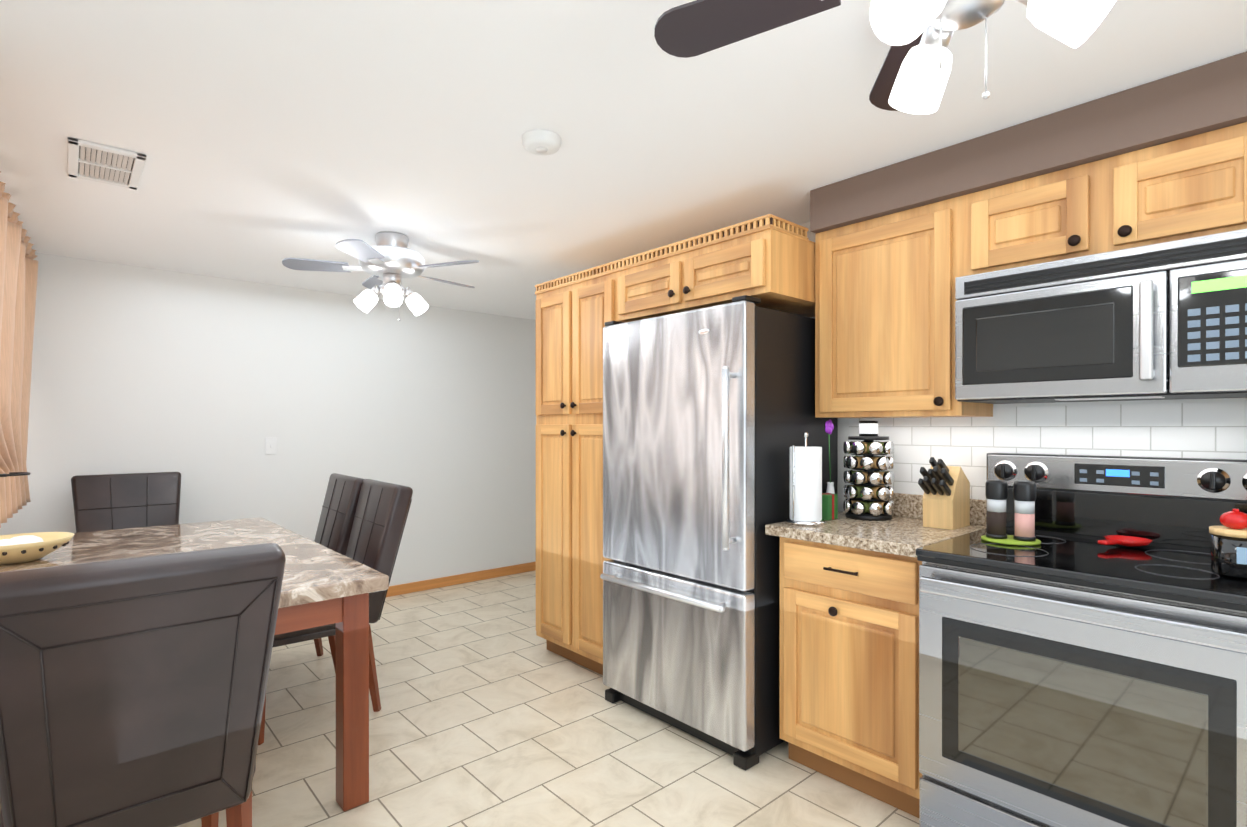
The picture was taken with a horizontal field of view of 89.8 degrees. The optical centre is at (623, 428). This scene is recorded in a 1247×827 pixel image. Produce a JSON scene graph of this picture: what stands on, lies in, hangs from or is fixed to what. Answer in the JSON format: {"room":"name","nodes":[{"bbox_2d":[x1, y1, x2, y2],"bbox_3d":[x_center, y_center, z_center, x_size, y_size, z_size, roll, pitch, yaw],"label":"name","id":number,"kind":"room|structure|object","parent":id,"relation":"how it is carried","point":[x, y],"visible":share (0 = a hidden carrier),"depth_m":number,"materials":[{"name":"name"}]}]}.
{"room":"kitchen","nodes":[
{"label":"kitchen","id":0,"kind":"room"},
{"bbox_2d":[0,252,535,585],"bbox_3d":[-1.944,0.151,4.675,4.350,2.250,0.100,0,0,-42],"label":"wall","id":1,"kind":"structure","parent":0,"point":[204,385],"depth_m":4.27,"materials":[{"name":"white paint"}]},
{"bbox_2d":[265,437,276,454],"bbox_3d":[-2.374,0.117,4.217,0.072,0.116,0.013,0,0,-42],"label":"switch plate","id":2,"kind":"object","parent":1,"relation":"attached to","point":[270,445],"visible":1,"depth_m":4.21,"materials":[{"name":"white plastic"}]},
{"bbox_2d":[386,562,535,596],"bbox_3d":[-1.906,1.236,4.634,4.146,0.077,0.013,0,0,-42],"label":"baseboard","id":3,"kind":"structure","parent":1,"relation":"attached to","point":[400,589],"depth_m":5.12,"materials":[{"name":"brown wood"}]},
{"bbox_2d":[0,570,918,826],"bbox_3d":[0.230,1.330,2.228,4.350,0.100,6.650,0,0,-42],"label":"floor","id":4,"kind":"structure","parent":0,"point":[493,712],"depth_m":2.49,"materials":[{"name":"tile"}]},
{"bbox_2d":[71,472,180,532],"bbox_3d":[-2.648,0.768,3.375,0.496,1.021,0.668,0,0,-42],"label":"chair","id":5,"kind":"object","parent":4,"relation":"on","point":[102,502],"visible":0.46,"depth_m":3.52,"materials":[{"name":"leather"}]},
{"bbox_2d":[0,543,285,826],"bbox_3d":[-1.153,0.772,1.481,0.496,1.021,0.668,0,0,-42],"label":"chair","id":6,"kind":"object","parent":4,"relation":"on","point":[132,692],"visible":1,"depth_m":1.26,"materials":[{"name":"leather"}]},
{"bbox_2d":[0,517,388,810],"bbox_3d":[-1.870,0.889,2.428,1.215,0.778,1.860,0,0,-42],"label":"dining table","id":7,"kind":"object","parent":4,"relation":"on","point":[322,585],"visible":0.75,"depth_m":2.13,"materials":[{"name":"stone"}]},
{"bbox_2d":[0,532,73,563],"bbox_3d":[-2.291,0.452,2.362,0.330,0.095,0.330,0,0,-42],"label":"bowl","id":8,"kind":"object","parent":7,"relation":"on","point":[21,547],"visible":1,"depth_m":2.33,"materials":[{"name":"yellow ceramic"}]},
{"bbox_2d":[258,479,412,744],"bbox_3d":[-1.371,0.769,2.855,0.683,1.021,0.496,0,0,-42],"label":"chair","id":9,"kind":"object","parent":4,"relation":"on","point":[380,518],"visible":0.54,"depth_m":2.84,"materials":[{"name":"leather"}]},
{"bbox_2d":[314,473,364,673],"bbox_3d":[-1.723,0.768,3.252,0.683,1.021,0.496,0,0,-42],"label":"chair","id":10,"kind":"object","parent":4,"relation":"on","point":[336,520],"visible":0.38,"depth_m":3.30,"materials":[{"name":"leather"}]},
{"bbox_2d":[535,261,614,674],"bbox_3d":[-0.045,0.236,3.497,0.627,2.080,0.705,0,0,-42],"label":"tall cabinet","id":11,"kind":"object","parent":4,"relation":"on","point":[573,310],"depth_m":3.30,"materials":[{"name":"brown wood"}]},
{"bbox_2d":[600,295,837,770],"bbox_3d":[0.401,0.389,2.830,0.734,1.776,0.830,0,0,-42],"label":"fridge","id":12,"kind":"object","parent":4,"relation":"on","point":[709,419],"visible":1,"depth_m":2.51,"materials":[{"name":"silver metal"}]},
{"bbox_2d":[780,537,921,817],"bbox_3d":[0.985,0.841,2.362,0.596,0.874,0.550,0,0,-42],"label":"base cabinet","id":13,"kind":"object","parent":4,"relation":"on","point":[849,651],"depth_m":2.15,"materials":[{"name":"brown wood"}]},
{"bbox_2d":[765,511,985,560],"bbox_3d":[0.961,0.384,2.365,0.616,0.038,0.584,0,0,-42],"label":"countertop","id":14,"kind":"structure","parent":13,"relation":"on","point":[897,536],"depth_m":2.22,"materials":[{"name":"beige stone"}]},
{"bbox_2d":[786,432,825,525],"bbox_3d":[0.702,0.189,2.411,0.150,0.351,0.150,0,0,-42],"label":"paper towel","id":15,"kind":"object","parent":14,"relation":"on","point":[805,485],"visible":1,"depth_m":2.36,"materials":[{"name":"white paper"}]},
{"bbox_2d":[822,493,837,519],"bbox_3d":[0.811,0.313,2.525,0.077,0.101,0.077,0,0,-42],"label":"gift box","id":16,"kind":"object","parent":14,"relation":"on","point":[829,506],"visible":0.6,"depth_m":2.49,"materials":[{"name":"green"}]},
{"bbox_2d":[825,420,834,493],"bbox_3d":[0.849,0.163,2.595,0.086,0.401,0.052,0,0,-42],"label":"flower vase","id":17,"kind":"object","parent":16,"relation":"on","point":[829,426],"visible":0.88,"depth_m":2.59,"materials":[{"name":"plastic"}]},
{"bbox_2d":[843,421,893,520],"bbox_3d":[1.001,0.166,2.556,0.193,0.395,0.193,0,0,-42],"label":"spice rack","id":18,"kind":"object","parent":14,"relation":"on","point":[868,490],"visible":1,"depth_m":2.50,"materials":[{"name":"black plastic"}]},
{"bbox_2d":[918,457,969,529],"bbox_3d":[1.176,0.234,2.311,0.244,0.260,0.105,0,0,-42],"label":"knife block","id":19,"kind":"object","parent":14,"relation":"on","point":[946,495],"visible":1,"depth_m":2.28,"materials":[{"name":"brown wood"}]},
{"bbox_2d":[916,453,1246,826],"bbox_3d":[1.370,0.685,1.813,0.707,1.188,0.771,0,0,-42],"label":"stove","id":20,"kind":"object","parent":4,"relation":"on","point":[1073,672],"visible":0.85,"depth_m":1.67,"materials":[{"name":"metal"}]},
{"bbox_2d":[981,535,1040,545],"bbox_3d":[1.241,0.357,2.007,0.164,0.006,0.164,0,0,-42],"label":"trivet","id":21,"kind":"object","parent":20,"relation":"on","point":[1009,540],"visible":0.75,"depth_m":1.96,"materials":[{"name":"green plastic"}]},
{"bbox_2d":[985,480,1035,540],"bbox_3d":[1.241,0.260,2.007,0.139,0.185,0.062,0,0,33],"label":"grinders","id":22,"kind":"object","parent":21,"relation":"on","point":[1024,494],"visible":1,"depth_m":1.99,"materials":[{"name":"black plastic"}]},
{"bbox_2d":[1098,535,1152,546],"bbox_3d":[1.526,0.346,1.899,0.164,0.020,0.116,0,0,-42],"label":"spoon rest","id":23,"kind":"object","parent":20,"relation":"on","point":[1130,541],"visible":1,"depth_m":1.88,"materials":[{"name":"red ceramic"}]},
{"bbox_2d":[1209,509,1246,578],"bbox_3d":[1.525,0.280,1.544,0.118,0.162,0.118,0,0,-42],"label":"candle jar","id":24,"kind":"object","parent":20,"relation":"on","point":[1229,548],"visible":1,"depth_m":1.53,"materials":[{"name":"black glass"}]},
{"bbox_2d":[0,0,1246,319],"bbox_3d":[0.230,-1.020,2.224,4.350,0.100,6.650,0,0,-42],"label":"ceiling","id":25,"kind":"structure","parent":0,"point":[266,136],"depth_m":1.96,"materials":[{"name":"white paint"}]},
{"bbox_2d":[67,137,146,189],"bbox_3d":[-1.898,-0.963,2.293,0.210,0.012,0.400,0,0,-42],"label":"ceiling vent","id":26,"kind":"object","parent":25,"relation":"in","point":[91,161],"visible":1,"depth_m":2.27,"materials":[{"name":"white plastic"}]},
{"bbox_2d":[282,232,478,320],"bbox_3d":[-1.168,-0.757,3.188,0.948,0.426,0.943,0,0,-42],"label":"ceiling fan","id":27,"kind":"object","parent":25,"relation":"hanging from","point":[389,261],"visible":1,"depth_m":3.08,"materials":[{"name":"silver metal"}]},
{"bbox_2d":[522,129,560,154],"bbox_3d":[-0.273,-0.949,2.091,0.132,0.039,0.132,0,0,-42],"label":"smoke detector","id":28,"kind":"object","parent":25,"relation":"attached to","point":[541,142],"visible":1,"depth_m":2.05,"materials":[{"name":"white plastic"}]},
{"bbox_2d":[654,0,1115,114],"bbox_3d":[0.516,-0.748,0.970,1.011,0.436,1.052,0,0,-42],"label":"ceiling fan","id":29,"kind":"object","parent":25,"relation":"hanging from","point":[915,69],"depth_m":1.11,"materials":[{"name":"silver metal"}]},
{"bbox_2d":[810,51,1246,232],"bbox_3d":[1.921,-0.884,1.497,0.343,0.165,3.113,0,0,-42],"label":"soffit beam","id":30,"kind":"structure","parent":25,"relation":"attached to","point":[1212,96],"depth_m":1.92,"materials":[{"name":"brown paint"}]},
{"bbox_2d":[800,222,1246,511],"bbox_3d":[1.588,0.155,2.207,0.106,2.250,4.818,0,0,-42],"label":"wall","id":31,"kind":"structure","parent":0,"point":[1215,428],"depth_m":2.20,"materials":[{"name":"white tile"}]},
{"bbox_2d":[615,246,668,322],"bbox_3d":[0.359,-0.662,3.040,0.627,0.282,0.512,0,0,-42],"label":"upper cabinet","id":32,"kind":"object","parent":31,"relation":"attached to","point":[638,277],"depth_m":2.91,"materials":[{"name":"brown wood"}]},
{"bbox_2d":[663,214,814,316],"bbox_3d":[0.607,-0.662,2.762,0.627,0.282,0.513,0,0,-42],"label":"upper cabinet","id":33,"kind":"object","parent":31,"relation":"attached to","point":[768,260],"depth_m":2.52,"materials":[{"name":"brown wood"}]},
{"bbox_2d":[815,196,992,417],"bbox_3d":[1.082,-0.422,2.455,0.327,0.755,0.562,0,0,-42],"label":"upper cabinet","id":34,"kind":"object","parent":31,"relation":"attached to","point":[885,300],"depth_m":2.32,"materials":[{"name":"brown wood"}]},
{"bbox_2d":[846,493,986,524],"bbox_3d":[1.732,0.318,1.947,0.019,0.095,2.234,0,0,-42],"label":"backsplash","id":35,"kind":"structure","parent":31,"relation":"attached to","point":[905,505],"depth_m":2.54,"materials":[{"name":"beige stone"}]},
{"bbox_2d":[963,162,1090,275],"bbox_3d":[1.398,-0.656,2.099,0.327,0.285,0.390,0,0,-42],"label":"upper cabinet","id":36,"kind":"object","parent":31,"relation":"attached to","point":[1044,218],"depth_m":1.99,"materials":[{"name":"brown wood"}]},
{"bbox_2d":[1091,122,1246,254],"bbox_3d":[1.656,-0.656,1.808,0.327,0.285,0.388,0,0,-42],"label":"upper cabinet","id":37,"kind":"object","parent":31,"relation":"attached to","point":[1196,185],"depth_m":1.73,"materials":[{"name":"brown wood"}]},
{"bbox_2d":[955,228,1246,403],"bbox_3d":[1.485,-0.297,1.915,0.430,0.417,0.766,0,0,-42],"label":"microwave","id":38,"kind":"object","parent":37,"relation":"attached to","point":[1163,321],"visible":1,"depth_m":1.78,"materials":[{"name":"silver metal"}]},
{"bbox_3d":[-1.325,0.158,0.778,0.100,2.250,6.550,0,0,-42],"label":"wall","id":39,"kind":"structure","parent":0,"visible":0},
{"bbox_2d":[0,472,30,476],"bbox_3d":[-2.472,-0.359,2.380,0.313,1.091,2.571,0,0,-42],"label":"frame","id":40,"kind":"object","parent":39,"relation":"attached to","point":[16,474],"visible":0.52,"depth_m":2.45,"materials":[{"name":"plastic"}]},
{"bbox_2d":[0,171,37,527],"bbox_3d":[-2.433,-0.278,2.407,0.212,1.318,2.462,0,0,-42],"label":"curtain","id":41,"kind":"object","parent":39,"relation":"hanging from","point":[18,275],"visible":0.96,"depth_m":2.78,"materials":[{"name":"fabric"}]}
]}

